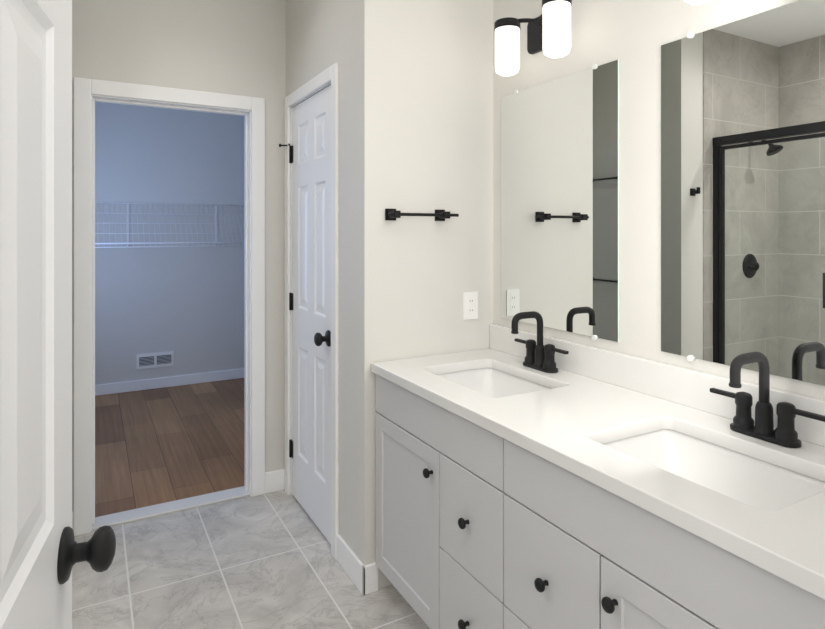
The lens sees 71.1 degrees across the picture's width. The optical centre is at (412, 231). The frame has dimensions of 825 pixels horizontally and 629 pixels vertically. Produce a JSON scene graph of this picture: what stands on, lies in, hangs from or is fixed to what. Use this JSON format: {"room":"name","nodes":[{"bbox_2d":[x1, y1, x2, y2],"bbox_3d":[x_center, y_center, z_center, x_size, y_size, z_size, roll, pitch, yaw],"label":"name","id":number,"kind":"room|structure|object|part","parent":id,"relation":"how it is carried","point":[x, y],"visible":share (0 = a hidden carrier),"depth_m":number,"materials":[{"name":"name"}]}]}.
{"room":"bathroom","nodes":[
{"label":"bathroom","id":0,"kind":"room"},
{"bbox_2d":[95,102,243,384],"bbox_3d":[-2.151,0.015,5.222,2.740,2.740,0.120,0,0,-29],"label":"wall","id":1,"kind":"structure","parent":0,"point":[185,305],"depth_m":5.14,"materials":[{"name":"paint"}]},
{"bbox_2d":[136,351,173,368],"bbox_3d":[-2.264,1.135,5.085,0.300,0.130,0.011,0,0,-29],"label":"air vent","id":2,"kind":"object","parent":1,"relation":"in","point":[153,360],"visible":1,"depth_m":5.08,"materials":[{"name":"white plastic"}]},
{"bbox_2d":[95,368,243,395],"bbox_3d":[-2.119,1.340,5.164,2.500,0.090,0.013,0,0,-29],"label":"baseboard","id":3,"kind":"structure","parent":1,"relation":"attached to","point":[135,385],"depth_m":5.12,"materials":[{"name":"paint"}]},
{"bbox_2d":[95,202,243,247],"bbox_3d":[-2.047,-0.055,5.035,2.483,0.377,0.308,0,0,-29],"label":"wire closet shelf","id":4,"kind":"object","parent":1,"relation":"attached to","point":[127,223],"visible":0.58,"depth_m":4.97,"materials":[{"name":"white metal"}]},
{"bbox_2d":[72,0,285,511],"bbox_3d":[-1.027,0.015,2.987,1.940,2.740,0.120,0,0,-29],"label":"wall","id":5,"kind":"structure","parent":0,"point":[203,45],"depth_m":2.95,"materials":[{"name":"paint"}]},
{"bbox_2d":[73,77,90,535],"bbox_3d":[-1.510,0.343,2.641,0.070,2.085,0.016,0,0,-29],"label":"trim","id":6,"kind":"structure","parent":5,"relation":"attached to","point":[81,306],"depth_m":2.63,"materials":[{"name":"paint"}]},
{"bbox_2d":[91,94,91,530],"bbox_3d":[-1.516,0.370,2.715,0.020,2.030,0.120,0,0,-29],"label":"trim","id":7,"kind":"structure","parent":5,"relation":"attached to","point":[91,312],"depth_m":2.67,"materials":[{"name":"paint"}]},
{"bbox_2d":[92,98,94,523],"bbox_3d":[-1.504,0.374,2.725,0.011,1.998,0.035,0,0,-29],"label":"trim","id":8,"kind":"structure","parent":5,"relation":"attached to","point":[93,310],"depth_m":2.71,"materials":[{"name":"paint"}]},
{"bbox_2d":[95,98,245,115],"bbox_3d":[-1.194,-0.620,2.897,0.698,0.011,0.035,0,0,-29],"label":"trim","id":9,"kind":"structure","parent":5,"relation":"attached to","point":[167,106],"depth_m":2.87,"materials":[{"name":"paint"}]},
{"bbox_2d":[92,486,249,529],"bbox_3d":[-1.193,1.379,2.895,0.720,0.012,0.110,0,0,-29],"label":"trim","id":10,"kind":"structure","parent":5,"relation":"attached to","point":[164,508],"depth_m":2.87,"materials":[{"name":"white wood"}]},
{"bbox_2d":[91,79,251,112],"bbox_3d":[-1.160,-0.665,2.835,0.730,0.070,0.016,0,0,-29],"label":"trim","id":11,"kind":"structure","parent":5,"relation":"attached to","point":[142,92],"depth_m":2.81,"materials":[{"name":"paint"}]},
{"bbox_2d":[244,113,247,490],"bbox_3d":[-0.884,0.374,3.069,0.011,1.998,0.035,0,0,-29],"label":"trim","id":12,"kind":"structure","parent":5,"relation":"attached to","point":[246,302],"depth_m":3.06,"materials":[{"name":"paint"}]},
{"bbox_2d":[248,110,250,495],"bbox_3d":[-0.869,0.370,3.074,0.020,2.030,0.120,0,0,-29],"label":"trim","id":13,"kind":"structure","parent":5,"relation":"attached to","point":[249,302],"depth_m":3.03,"materials":[{"name":"paint"}]},
{"bbox_2d":[251,97,264,496],"bbox_3d":[-0.810,0.343,3.029,0.070,2.085,0.016,0,0,-29],"label":"trim","id":14,"kind":"structure","parent":5,"relation":"attached to","point":[258,298],"depth_m":3.02,"materials":[{"name":"paint"}]},
{"bbox_2d":[265,469,283,493],"bbox_3d":[-0.730,1.330,3.075,0.115,0.110,0.013,0,0,-29],"label":"baseboard","id":15,"kind":"structure","parent":5,"relation":"attached to","point":[274,481],"depth_m":3.07,"materials":[{"name":"paint"}]},
{"bbox_2d":[72,378,429,628],"bbox_3d":[-0.908,1.410,2.155,3.540,0.050,6.690,0,0,-29],"label":"floor","id":16,"kind":"structure","parent":0,"point":[266,561],"depth_m":2.56,"materials":[{"name":"tile"}]},
{"bbox_2d":[371,371,824,628],"bbox_3d":[0.474,0.963,1.659,0.598,0.844,1.591,0,0,-29],"label":"bathroom vanity","id":17,"kind":"object","parent":16,"relation":"on","point":[530,480],"depth_m":1.43,"materials":[{"name":"paint"}]},
{"bbox_3d":[-0.036,0.987,2.011,0.048,0.584,0.463,0,0,-29],"label":"door","id":18,"kind":"part","parent":17,"relation":"part of","materials":[{"name":"paint"}]},
{"bbox_3d":[0.155,1.134,1.665,0.048,0.290,0.318,0,0,-29],"label":"drawer","id":19,"kind":"part","parent":17,"relation":"part of","materials":[{"name":"paint"}]},
{"bbox_3d":[0.155,0.840,1.665,0.048,0.290,0.318,0,0,-29],"label":"drawer","id":20,"kind":"part","parent":17,"relation":"part of","materials":[{"name":"paint"}]},
{"bbox_3d":[0.314,1.134,1.379,0.048,0.290,0.328,0,0,-29],"label":"drawer","id":21,"kind":"part","parent":17,"relation":"part of","materials":[{"name":"paint"}]},
{"bbox_3d":[0.314,0.840,1.379,0.048,0.290,0.328,0,0,-29],"label":"drawer","id":22,"kind":"part","parent":17,"relation":"part of","materials":[{"name":"paint"}]},
{"bbox_2d":[371,347,824,590],"bbox_3d":[0.482,0.522,1.660,0.583,0.036,1.596,0,0,-29],"label":"countertop","id":23,"kind":"structure","parent":17,"relation":"on","point":[569,420],"depth_m":1.41,"materials":[{"name":"white stone"}]},
{"bbox_2d":[439,363,550,394],"bbox_3d":[0.275,0.610,2.016,0.356,0.162,0.489,0,0,-29],"label":"sink","id":24,"kind":"object","parent":23,"relation":"in","point":[493,380],"depth_m":2.22,"materials":[{"name":"white ceramic"}]},
{"bbox_2d":[507,311,570,374],"bbox_3d":[0.424,0.398,2.098,0.158,0.212,0.277,0,0,-29],"label":"faucet","id":25,"kind":"object","parent":23,"relation":"on","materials":[{"name":"black metal"}]},
{"bbox_2d":[603,423,824,506],"bbox_3d":[0.667,0.610,1.308,0.356,0.162,0.488,0,0,-29],"label":"sink","id":26,"kind":"object","parent":23,"relation":"in","point":[762,480],"depth_m":1.43,"materials":[{"name":"white ceramic"}]},
{"bbox_2d":[707,352,824,450],"bbox_3d":[0.816,0.398,1.390,0.158,0.212,0.278,0,0,-29],"label":"faucet","id":27,"kind":"object","parent":23,"relation":"on","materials":[{"name":"black metal"}]},
{"bbox_3d":[0.506,0.987,1.033,0.048,0.584,0.454,0,0,-29],"label":"door","id":28,"kind":"part","parent":17,"relation":"part of","materials":[{"name":"paint"}]},
{"bbox_2d":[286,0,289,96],"bbox_3d":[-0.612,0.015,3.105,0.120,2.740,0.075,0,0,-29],"label":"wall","id":29,"kind":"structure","parent":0,"point":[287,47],"depth_m":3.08,"materials":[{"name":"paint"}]},
{"bbox_2d":[290,107,292,494],"bbox_3d":[-0.590,0.360,3.064,0.120,2.050,0.018,0,0,-29],"label":"trim","id":30,"kind":"structure","parent":29,"relation":"attached to","point":[291,310],"depth_m":3.03,"materials":[{"name":"paint"}]},
{"bbox_2d":[290,0,351,548],"bbox_3d":[-0.392,0.015,2.707,0.120,2.740,0.835,0,0,-29],"label":"wall","id":31,"kind":"structure","parent":0,"point":[343,33],"depth_m":2.40,"materials":[{"name":"paint"}]},
{"bbox_2d":[279,85,330,543],"bbox_3d":[-0.481,0.365,2.788,0.168,2.015,0.650,0,0,-29],"label":"door","id":32,"kind":"structure","parent":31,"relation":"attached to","point":[310,301],"depth_m":2.74,"materials":[{"name":"paint"}]},
{"bbox_2d":[291,82,330,107],"bbox_3d":[-0.436,-0.656,2.788,0.120,0.018,0.614,0,0,-29],"label":"trim","id":33,"kind":"structure","parent":31,"relation":"attached to","point":[314,93],"depth_m":2.74,"materials":[{"name":"paint"}]},
{"bbox_2d":[285,63,338,559],"bbox_3d":[-0.496,0.338,2.755,0.016,2.095,0.740,0,0,-29],"label":"door frame","id":34,"kind":"structure","parent":31,"relation":"attached to","point":[334,299],"depth_m":2.46,"materials":[{"name":"paint"}]},
{"bbox_2d":[336,534,364,595],"bbox_3d":[-0.250,1.330,2.315,0.013,0.110,0.278,0,0,-29],"label":"baseboard","id":35,"kind":"structure","parent":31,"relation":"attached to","point":[349,562],"depth_m":2.29,"materials":[{"name":"paint"}]},
{"bbox_2d":[352,0,492,588],"bbox_3d":[0.054,0.015,2.408,0.610,2.740,0.120,0,0,-29],"label":"wall","id":36,"kind":"structure","parent":0,"point":[422,106],"depth_m":2.31,"materials":[{"name":"paint"}]},
{"bbox_2d":[362,562,377,594],"bbox_3d":[-0.162,1.330,2.212,0.067,0.110,0.013,0,0,-29],"label":"baseboard","id":37,"kind":"structure","parent":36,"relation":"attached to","point":[371,578],"depth_m":2.21,"materials":[{"name":"paint"}]},
{"bbox_2d":[385,209,458,220],"bbox_3d":[0.040,-0.065,2.296,0.316,0.046,0.062,0,0,-29],"label":"towel bar","id":38,"kind":"object","parent":36,"relation":"attached to","point":[394,214],"visible":1,"depth_m":2.27,"materials":[{"name":"black metal"}]},
{"bbox_2d":[464,292,477,319],"bbox_3d":[0.247,0.315,2.442,0.070,0.115,0.007,0,0,-29],"label":"duplex electrical outlet","id":39,"kind":"object","parent":36,"relation":"attached to","point":[470,305],"visible":1,"depth_m":2.44,"materials":[{"name":"white plastic"}]},
{"bbox_2d":[493,0,824,399],"bbox_3d":[0.861,0.015,1.706,0.120,2.740,4.190,0,0,-29],"label":"wall","id":40,"kind":"structure","parent":0,"point":[632,36],"depth_m":1.85,"materials":[{"name":"paint"}]},
{"bbox_2d":[494,0,571,75],"bbox_3d":[0.462,-0.714,2.120,0.174,0.228,0.370,0,0,-29],"label":"sconce","id":41,"kind":"object","parent":40,"relation":"attached to","point":[549,31],"visible":1,"depth_m":2.17,"materials":[{"name":"black"}]},
{"bbox_2d":[501,60,618,341],"bbox_3d":[0.526,-0.100,2.172,0.011,0.953,0.620,0,0,-29],"label":"mirror","id":42,"kind":"object","parent":40,"relation":"attached to","point":[560,204],"visible":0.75,"depth_m":2.12,"materials":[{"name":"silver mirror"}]},
{"bbox_2d":[490,324,824,446],"bbox_3d":[0.728,0.453,1.797,0.020,0.104,1.596,0,0,-29],"label":"backsplash","id":43,"kind":"structure","parent":40,"relation":"attached to","point":[688,387],"depth_m":1.76,"materials":[{"name":"white stone"}]},
{"bbox_2d":[684,0,713,4],"bbox_3d":[0.855,-0.714,1.411,0.174,0.228,0.370,0,0,-29],"label":"sconce","id":44,"kind":"object","parent":40,"relation":"attached to","point":[696,2],"visible":1,"depth_m":1.52,"materials":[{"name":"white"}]},
{"bbox_2d":[661,0,824,385],"bbox_3d":[0.907,-0.100,1.486,0.011,0.953,0.620,0,0,-29],"label":"mirror","id":45,"kind":"object","parent":40,"relation":"attached to","point":[742,186],"visible":1,"depth_m":1.52,"materials":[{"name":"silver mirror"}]},
{"bbox_3d":[-0.360,0.360,0.113,0.120,2.050,0.018,0,0,-29],"label":"trim","id":46,"kind":"structure","parent":0,"visible":0},
{"bbox_2d":[0,0,115,628],"bbox_3d":[-0.374,0.365,0.521,0.211,2.015,0.758,0,0,-29],"label":"entry door","id":47,"kind":"structure","parent":46,"relation":"attached to","point":[42,551],"depth_m":0.69,"materials":[{"name":"paint"}]}
]}

